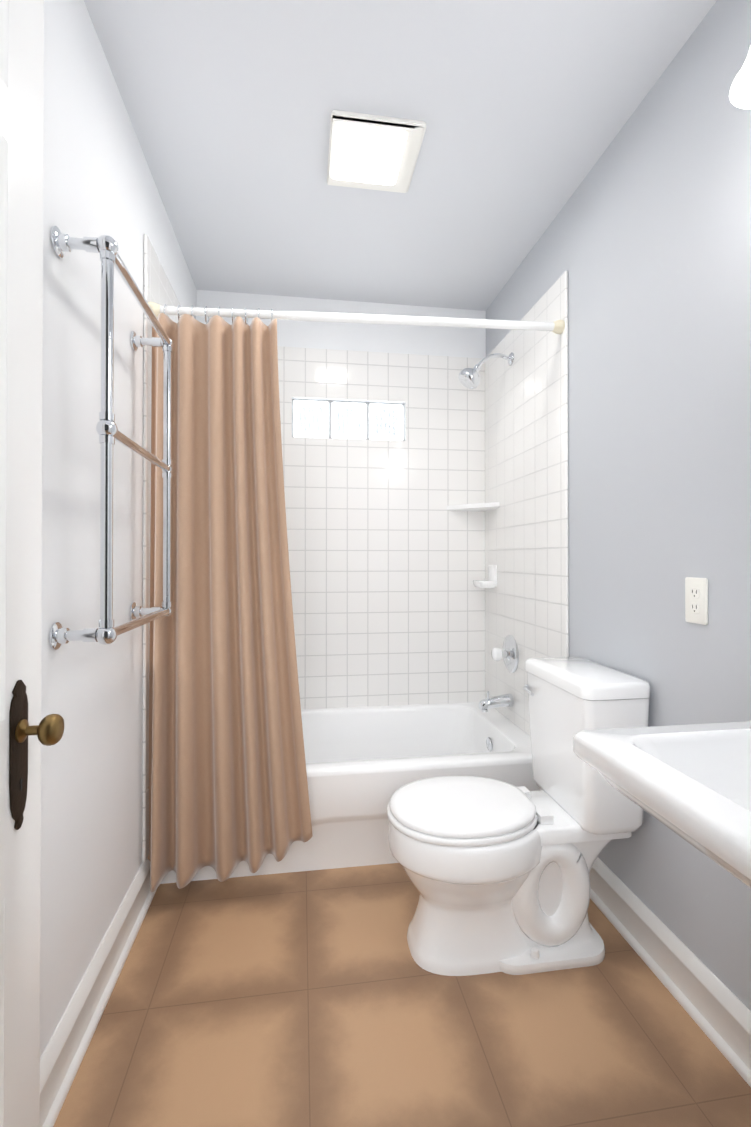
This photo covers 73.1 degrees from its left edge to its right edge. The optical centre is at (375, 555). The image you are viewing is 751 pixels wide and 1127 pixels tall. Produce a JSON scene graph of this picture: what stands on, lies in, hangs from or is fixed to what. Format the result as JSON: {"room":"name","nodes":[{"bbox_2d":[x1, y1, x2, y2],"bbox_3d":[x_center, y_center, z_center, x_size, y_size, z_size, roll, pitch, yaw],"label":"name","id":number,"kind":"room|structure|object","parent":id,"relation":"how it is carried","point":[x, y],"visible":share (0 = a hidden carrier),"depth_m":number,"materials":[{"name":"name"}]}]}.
{"room":"bathroom","nodes":[
{"label":"bathroom","id":0,"kind":"room"},
{"bbox_2d":[40,0,196,1057],"bbox_3d":[-0.788,-0.093,1.378,0.100,2.540,2.610,0,0,-8],"label":"wall","id":1,"kind":"structure","parent":0,"point":[98,180],"depth_m":1.26,"materials":[{"name":"white paint"}]},
{"bbox_2d":[40,859,156,1126],"bbox_3d":[-0.723,1.106,1.372,0.028,0.142,0.843,0,0,-8],"label":"baseboard","id":2,"kind":"structure","parent":1,"relation":"attached to","point":[63,1054],"depth_m":1.24,"materials":[{"name":"white paint"}]},
{"bbox_2d":[49,226,172,649],"bbox_3d":[-0.671,-0.253,1.366,0.125,0.920,0.570,0,0,-8],"label":"towel rail","id":3,"kind":"object","parent":1,"relation":"attached to","point":[106,632],"visible":1,"depth_m":1.11,"materials":[{"name":"silver metal"}]},
{"bbox_2d":[142,234,180,861],"bbox_3d":[-0.842,-0.026,2.136,0.012,2.125,0.868,0,0,-8],"label":"wall tile","id":4,"kind":"structure","parent":1,"relation":"attached to","point":[158,289],"depth_m":1.72,"materials":[{"name":"white tile"}]},
{"bbox_2d":[148,302,564,333],"bbox_3d":[-0.028,-0.865,1.854,1.515,0.093,0.052,0,0,-8],"label":"shower curtain rod","id":5,"kind":"object","parent":4,"relation":"attached to","point":[556,327],"visible":0.92,"depth_m":1.84,"materials":[{"name":"white metal"}]},
{"bbox_2d":[147,304,312,891],"bbox_3d":[-0.501,0.117,1.758,0.562,1.986,0.106,0,0,-8],"label":"shower curtain","id":6,"kind":"object","parent":5,"relation":"hanging from","point":[228,788],"visible":0.96,"depth_m":1.75,"materials":[{"name":"fabric"}]},
{"bbox_2d":[197,290,485,440],"bbox_3d":[-0.158,-0.085,2.738,1.540,2.540,0.100,0,0,-8],"label":"wall","id":7,"kind":"structure","parent":0,"point":[438,341],"depth_m":2.71,"materials":[{"name":"white paint"}]},
{"bbox_2d":[292,399,403,440],"bbox_3d":[-0.146,-0.720,2.741,0.604,0.209,0.075,0,0,-8],"label":"window","id":8,"kind":"structure","parent":7,"relation":"in","point":[344,420],"depth_m":2.71,"materials":[{"name":"white"}]},
{"bbox_2d":[277,346,484,708],"bbox_3d":[-0.154,-0.141,2.708,1.540,1.889,0.062,0,0,-8],"label":"wall tile","id":9,"kind":"structure","parent":7,"relation":"attached to","point":[386,549],"depth_m":2.71,"materials":[{"name":"white tile"}]},
{"bbox_2d":[84,0,716,310],"bbox_3d":[0.023,-1.412,1.504,1.740,0.100,2.610,0,0,-8],"label":"ceiling","id":10,"kind":"structure","parent":0,"point":[524,110],"depth_m":1.58,"materials":[{"name":"white paint"}]},
{"bbox_2d":[327,110,425,192],"bbox_3d":[-0.008,-1.340,1.717,0.300,0.041,0.300,0,0,-8],"label":"fan light","id":11,"kind":"object","parent":10,"relation":"attached to","point":[373,152],"visible":1,"depth_m":1.66,"materials":[{"name":"white plastic"}]},
{"bbox_2d":[53,863,750,1126],"bbox_3d":[0.125,1.224,0.796,1.740,0.100,4.010,0,0,-8],"label":"floor","id":12,"kind":"structure","parent":0,"point":[317,998],"depth_m":1.25,"materials":[{"name":"tile"}]},
{"bbox_2d":[161,702,540,883],"bbox_3d":[-0.094,0.992,2.290,1.534,0.382,0.789,0,0,-8],"label":"bathtub","id":13,"kind":"object","parent":12,"relation":"on","point":[363,764],"visible":0.4,"depth_m":1.98,"materials":[{"name":"white ceramic"}]},
{"bbox_2d":[387,657,649,975],"bbox_3d":[0.401,0.771,1.588,0.741,0.814,0.416,0,0,-8],"label":"toilet","id":14,"kind":"object","parent":12,"relation":"on","point":[497,872],"visible":1,"depth_m":1.46,"materials":[{"name":"white ceramic"}]},
{"bbox_2d":[573,721,750,887],"bbox_3d":[0.662,0.693,0.726,0.490,0.960,0.600,0,0,-8],"label":"pedestal sink","id":15,"kind":"object","parent":12,"relation":"on","point":[690,784],"visible":1,"depth_m":0.85,"materials":[{"name":"white ceramic"}]},
{"bbox_2d":[486,0,750,1010],"bbox_3d":[0.835,-0.091,1.615,0.100,2.540,2.610,0,0,-8],"label":"wall","id":16,"kind":"structure","parent":0,"point":[644,240],"depth_m":1.40,"materials":[{"name":"grey paint"}]},
{"bbox_2d":[447,502,499,511],"bbox_3d":[0.509,-0.258,2.665,0.215,0.036,0.215,0,0,-8],"label":"corner shelf","id":17,"kind":"object","parent":16,"relation":"attached to","point":[478,507],"visible":1,"depth_m":2.67,"materials":[{"name":"white ceramic"}]},
{"bbox_2d":[485,271,568,735],"bbox_3d":[0.669,-0.025,2.358,0.012,2.125,0.868,0,0,-8],"label":"wall tile","id":18,"kind":"structure","parent":16,"relation":"attached to","point":[526,487],"depth_m":2.26,"materials":[{"name":"white tile"}]},
{"bbox_2d":[473,565,496,587],"bbox_3d":[0.571,0.109,2.657,0.094,0.119,0.122,0,0,-8],"label":"soap dish","id":19,"kind":"object","parent":18,"relation":"attached to","point":[491,582],"visible":1,"depth_m":2.61,"materials":[{"name":"white ceramic"}]},
{"bbox_2d":[458,352,513,388],"bbox_3d":[0.523,-0.882,2.413,0.261,0.180,0.108,0,0,-8],"label":"shower head","id":20,"kind":"object","parent":18,"relation":"attached to","point":[468,378],"visible":1,"depth_m":2.40},
{"bbox_2d":[479,691,513,711],"bbox_3d":[0.574,0.696,2.421,0.155,0.097,0.066,0,0,-8],"label":"tub spout","id":21,"kind":"object","parent":18,"relation":"attached to","point":[504,700],"visible":1,"depth_m":2.40,"materials":[{"name":"silver metal"}]},
{"bbox_2d":[491,635,518,672],"bbox_3d":[0.605,0.473,2.427,0.092,0.180,0.180,0,0,-8],"label":"tub valve","id":22,"kind":"object","parent":18,"relation":"attached to","point":[509,653],"visible":1,"depth_m":2.40,"materials":[{"name":"silver metal"}]},
{"bbox_2d":[589,857,750,1086],"bbox_3d":[0.828,1.105,1.208,0.028,0.142,1.617,0,0,-8],"label":"baseboard","id":23,"kind":"structure","parent":16,"relation":"attached to","point":[717,1010],"depth_m":1.34,"materials":[{"name":"white paint"}]},
{"bbox_2d":[685,577,707,624],"bbox_3d":[0.825,0.117,1.304,0.008,0.118,0.072,0,0,-8],"label":"electrical outlet plate","id":24,"kind":"object","parent":16,"relation":"attached to","point":[696,600],"visible":1,"depth_m":1.30,"materials":[{"name":"white plastic"}]},
{"bbox_2d":[729,47,750,108],"bbox_3d":[0.807,-1.021,0.753,0.205,0.251,0.640,0,0,-8],"label":"sconce","id":25,"kind":"object","parent":16,"relation":"attached to","point":[740,93],"visible":1,"depth_m":0.99,"materials":[{"name":"white glass"}]},
{"bbox_3d":[0.205,-0.099,0.255,1.540,2.540,0.100,0,0,-8],"label":"wall","id":26,"kind":"structure","parent":0,"visible":0},
{"bbox_2d":[0,0,63,1126],"bbox_3d":[-0.546,0.039,0.564,0.104,2.250,0.760,0,0,-8],"label":"door","id":27,"kind":"structure","parent":26,"relation":"in","point":[26,731],"depth_m":0.86,"materials":[{"name":"white paint"}]}
]}

